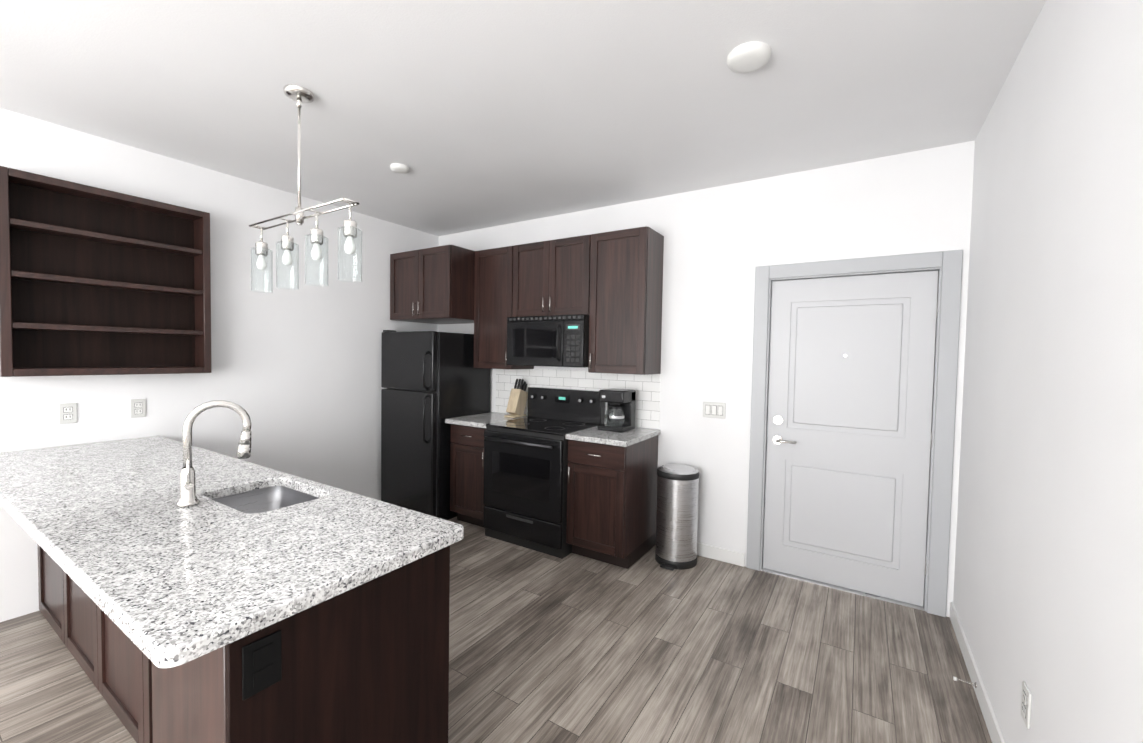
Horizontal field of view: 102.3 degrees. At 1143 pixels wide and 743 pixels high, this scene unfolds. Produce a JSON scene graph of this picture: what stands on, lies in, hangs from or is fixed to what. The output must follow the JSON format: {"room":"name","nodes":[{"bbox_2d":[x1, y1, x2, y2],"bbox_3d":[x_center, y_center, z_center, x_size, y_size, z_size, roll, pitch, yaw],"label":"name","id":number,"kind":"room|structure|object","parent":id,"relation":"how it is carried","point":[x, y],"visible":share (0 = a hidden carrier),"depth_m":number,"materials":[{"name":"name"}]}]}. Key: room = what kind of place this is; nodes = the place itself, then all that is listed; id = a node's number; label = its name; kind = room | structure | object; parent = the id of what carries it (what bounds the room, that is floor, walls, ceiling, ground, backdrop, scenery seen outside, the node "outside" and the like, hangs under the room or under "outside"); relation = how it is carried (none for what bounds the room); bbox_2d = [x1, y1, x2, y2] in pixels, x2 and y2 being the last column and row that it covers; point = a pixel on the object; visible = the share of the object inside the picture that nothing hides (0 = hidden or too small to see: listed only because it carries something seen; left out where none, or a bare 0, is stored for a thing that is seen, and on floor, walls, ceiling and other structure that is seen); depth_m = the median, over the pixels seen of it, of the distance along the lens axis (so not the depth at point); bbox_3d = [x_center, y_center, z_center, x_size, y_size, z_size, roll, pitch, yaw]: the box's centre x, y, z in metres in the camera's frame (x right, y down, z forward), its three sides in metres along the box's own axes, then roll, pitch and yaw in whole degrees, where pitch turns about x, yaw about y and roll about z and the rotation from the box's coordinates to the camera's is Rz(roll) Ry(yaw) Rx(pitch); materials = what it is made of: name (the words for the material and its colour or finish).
{"room":"kitchen","nodes":[
{"label":"kitchen","id":0,"kind":"room"},
{"bbox_2d":[0,108,438,621],"bbox_3d":[-3.159,-0.018,2.376,0.120,2.740,6.220,2,2,32],"label":"wall","id":1,"kind":"structure","parent":0,"point":[295,373],"depth_m":3.41,"materials":[{"name":"paint"}]},
{"bbox_2d":[58,403,76,423],"bbox_3d":[-2.912,0.242,2.661,0.010,0.115,0.072,2,2,32],"label":"electrical outlet","id":2,"kind":"object","parent":1,"relation":"attached to","point":[67,412],"visible":1,"depth_m":2.66,"materials":[{"name":"grey plastic"}]},
{"bbox_2d":[0,166,210,376],"bbox_3d":[-2.733,-0.519,2.757,0.159,1.070,0.900,2,2,32],"label":"wall shelf","id":3,"kind":"object","parent":1,"relation":"attached to","point":[96,281],"visible":1,"depth_m":2.73,"materials":[{"name":"brown wood"}]},
{"bbox_2d":[130,399,145,417],"bbox_3d":[-2.748,0.233,2.920,0.010,0.115,0.072,2,2,32],"label":"electrical outlet","id":4,"kind":"object","parent":1,"relation":"attached to","point":[138,407],"visible":1,"depth_m":2.92,"materials":[{"name":"grey plastic"}]},
{"bbox_2d":[0,517,991,742],"bbox_3d":[-1.256,1.475,1.277,4.610,0.100,6.340,2,2,32],"label":"floor","id":5,"kind":"structure","parent":0,"point":[577,648],"depth_m":2.23,"materials":[{"name":"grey wood"}]},
{"bbox_2d":[15,520,449,742],"bbox_3d":[-1.730,0.951,2.000,2.756,0.880,0.635,2,2,32],"label":"kitchen island","id":6,"kind":"object","parent":5,"relation":"on","point":[369,664],"depth_m":1.27,"materials":[{"name":"brown wood"}]},
{"bbox_2d":[0,436,463,675],"bbox_3d":[-1.731,0.492,1.940,2.788,0.038,0.790,2,2,32],"label":"island countertop","id":7,"kind":"structure","parent":6,"relation":"on","point":[182,585],"depth_m":1.40,"materials":[{"name":"white stone"}]},
{"bbox_2d":[176,400,251,506],"bbox_3d":[-1.344,0.297,1.733,0.102,0.378,0.219,2,2,32],"label":"faucet","id":8,"kind":"object","parent":7,"relation":"on","point":[188,497],"visible":1,"depth_m":1.68,"materials":[{"name":"silver metal"}]},
{"bbox_2d":[220,484,311,511],"bbox_3d":[-1.218,0.594,1.842,0.458,0.164,0.308,2,2,32],"label":"sink","id":9,"kind":"object","parent":7,"relation":"in","point":[268,495],"depth_m":2.02,"materials":[{"name":"silver metal"}]},
{"bbox_2d":[381,330,490,519],"bbox_3d":[-1.308,0.468,4.400,0.705,1.695,0.780,2,2,32],"label":"fridge","id":10,"kind":"object","parent":5,"relation":"on","point":[431,381],"visible":0.83,"depth_m":4.09,"materials":[{"name":"black metal"}]},
{"bbox_2d":[445,412,526,526],"bbox_3d":[-0.740,0.874,4.168,0.485,0.920,0.636,2,2,32],"label":"base cabinet","id":11,"kind":"object","parent":5,"relation":"on","point":[467,505],"visible":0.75,"depth_m":3.95,"materials":[{"name":"brown wood"}]},
{"bbox_2d":[504,379,527,417],"bbox_3d":[-0.501,0.241,4.228,0.110,0.345,0.232,2,2,32],"label":"knife block","id":12,"kind":"object","parent":11,"relation":"on","point":[517,401],"visible":0.94,"depth_m":4.20,"materials":[{"name":"brown wood"}]},
{"bbox_2d":[483,387,604,558],"bbox_3d":[-0.235,0.758,3.783,0.762,1.195,0.707,2,2,32],"label":"range","id":13,"kind":"object","parent":5,"relation":"on","point":[526,461],"visible":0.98,"depth_m":3.57,"materials":[{"name":"black metal"}]},
{"bbox_2d":[566,426,660,568],"bbox_3d":[0.321,0.916,3.497,0.485,0.920,0.636,2,2,32],"label":"base cabinet","id":14,"kind":"object","parent":5,"relation":"on","point":[611,495],"visible":0.96,"depth_m":3.29,"materials":[{"name":"brown wood"}]},
{"bbox_2d":[598,388,635,432],"bbox_3d":[0.345,0.296,3.568,0.210,0.310,0.271,2,2,32],"label":"coffee maker","id":15,"kind":"object","parent":14,"relation":"on","point":[620,414],"visible":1,"depth_m":3.53,"materials":[{"name":"black plastic"}]},
{"bbox_2d":[655,464,698,570],"bbox_3d":[0.762,1.042,3.356,0.302,0.692,0.344,2,2,32],"label":"trash can","id":16,"kind":"object","parent":5,"relation":"on","point":[677,514],"visible":1,"depth_m":3.25,"materials":[{"name":"silver metal"}]},
{"bbox_2d":[0,0,1045,235],"bbox_3d":[-1.206,-1.363,1.179,4.610,0.100,6.340,2,2,32],"label":"ceiling","id":17,"kind":"structure","parent":0,"point":[475,114],"depth_m":2.17,"materials":[{"name":"paint"}]},
{"bbox_2d":[249,85,361,292],"bbox_3d":[-1.326,-0.884,2.243,0.911,0.934,0.130,2,2,32],"label":"pendant chandelier","id":18,"kind":"object","parent":17,"relation":"hanging from","point":[300,95],"visible":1,"depth_m":2.23,"materials":[{"name":"clear glass"}]},
{"bbox_2d":[390,163,408,173],"bbox_3d":[-1.157,-1.363,3.101,0.120,0.030,0.120,2,2,32],"label":"smoke detector","id":19,"kind":"object","parent":17,"relation":"attached to","point":[399,168],"visible":1,"depth_m":3.07,"materials":[{"name":"white plastic"}]},
{"bbox_2d":[727,41,770,73],"bbox_3d":[0.730,-1.285,1.896,0.170,0.035,0.170,2,2,32],"label":"smoke detector","id":20,"kind":"object","parent":17,"relation":"attached to","point":[749,57],"visible":1,"depth_m":1.86,"materials":[{"name":"white plastic"}]},
{"bbox_2d":[438,141,974,616],"bbox_3d":[0.432,-0.005,3.855,4.610,2.740,0.120,2,2,32],"label":"wall","id":21,"kind":"structure","parent":0,"point":[722,243],"depth_m":3.31,"materials":[{"name":"paint"}]},
{"bbox_2d":[390,245,474,323],"bbox_3d":[-1.238,-0.800,4.435,0.816,0.630,0.652,2,2,32],"label":"upper cabinet","id":22,"kind":"object","parent":21,"relation":"attached to","point":[433,285],"visible":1,"depth_m":4.15,"materials":[{"name":"brown wood"}]},
{"bbox_2d":[474,246,533,368],"bbox_3d":[-0.627,-0.562,4.225,0.450,1.070,0.362,2,2,32],"label":"upper cabinet","id":23,"kind":"object","parent":21,"relation":"attached to","point":[493,290],"visible":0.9,"depth_m":4.11,"materials":[{"name":"brown wood"}]},
{"bbox_2d":[512,235,590,316],"bbox_3d":[-0.107,-0.768,3.891,0.766,0.618,0.362,2,2,32],"label":"upper cabinet","id":24,"kind":"object","parent":21,"relation":"attached to","point":[551,277],"visible":0.77,"depth_m":3.75,"materials":[{"name":"brown wood"}]},
{"bbox_2d":[507,314,588,367],"bbox_3d":[-0.135,-0.250,3.878,0.762,0.408,0.435,2,2,32],"label":"microwave","id":25,"kind":"object","parent":24,"relation":"attached to","point":[557,340],"visible":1,"depth_m":3.69,"materials":[{"name":"black"}]},
{"bbox_2d":[496,369,660,428],"bbox_3d":[-0.024,0.208,4.073,1.700,0.438,0.008,2,2,32],"label":"tile backsplash","id":26,"kind":"structure","parent":21,"relation":"attached to","point":[647,403],"depth_m":3.95,"materials":[{"name":"white tile"}]},
{"bbox_2d":[588,226,663,374],"bbox_3d":[0.414,-0.521,3.567,0.469,1.070,0.362,2,2,32],"label":"upper cabinet","id":27,"kind":"object","parent":21,"relation":"attached to","point":[625,304],"visible":1,"depth_m":3.45,"materials":[{"name":"brown wood"}]},
{"bbox_2d":[703,402,725,418],"bbox_3d":[1.051,0.285,3.392,0.164,0.115,0.012,2,2,32],"label":"switch plate","id":28,"kind":"object","parent":21,"relation":"attached to","point":[714,410],"visible":1,"depth_m":3.39,"materials":[{"name":"grey plastic"}]},
{"bbox_2d":[697,542,744,566],"bbox_3d":[0.956,1.340,3.476,0.670,0.095,0.013,2,2,32],"label":"baseboard","id":29,"kind":"structure","parent":21,"relation":"attached to","point":[738,558],"depth_m":3.38,"materials":[{"name":"white wood"}]},
{"bbox_2d":[763,271,937,606],"bbox_3d":[1.762,0.400,2.982,0.923,2.022,0.108,2,2,32],"label":"entry door","id":30,"kind":"structure","parent":21,"relation":"in","point":[850,393],"depth_m":2.96,"materials":[{"name":"grey wood"}]},
{"bbox_2d":[746,250,962,616],"bbox_3d":[1.770,0.352,3.002,1.114,2.132,0.134,2,2,32],"label":"door frame","id":31,"kind":"structure","parent":21,"relation":"attached to","point":[947,265],"depth_m":2.74,"materials":[{"name":"grey painted wood"}]},
{"bbox_2d":[953,0,1142,742],"bbox_3d":[0.633,0.133,-0.022,0.120,2.740,6.220,2,2,32],"label":"wall","id":32,"kind":"structure","parent":0,"point":[1048,591],"depth_m":1.36,"materials":[{"name":"paint"}]},
{"bbox_2d":[953,676,976,687],"bbox_3d":[1.777,1.401,2.078,0.080,0.024,0.024,2,2,32],"label":"door stop","id":33,"kind":"object","parent":32,"relation":"attached to","point":[956,679],"visible":1,"depth_m":2.08,"materials":[{"name":"silver metal"}]},
{"bbox_2d":[950,602,1004,742],"bbox_3d":[0.586,1.451,0.111,0.013,0.095,6.100,2,2,32],"label":"baseboard","id":34,"kind":"structure","parent":32,"relation":"attached to","point":[996,736],"depth_m":2.05,"materials":[{"name":"white wood"}]},
{"bbox_2d":[1021,681,1031,728],"bbox_3d":[1.481,1.085,1.500,0.010,0.115,0.072,2,2,32],"label":"electrical outlet","id":35,"kind":"object","parent":32,"relation":"attached to","point":[1026,699],"visible":0.98,"depth_m":1.49,"materials":[{"name":"grey plastic"}]}
]}

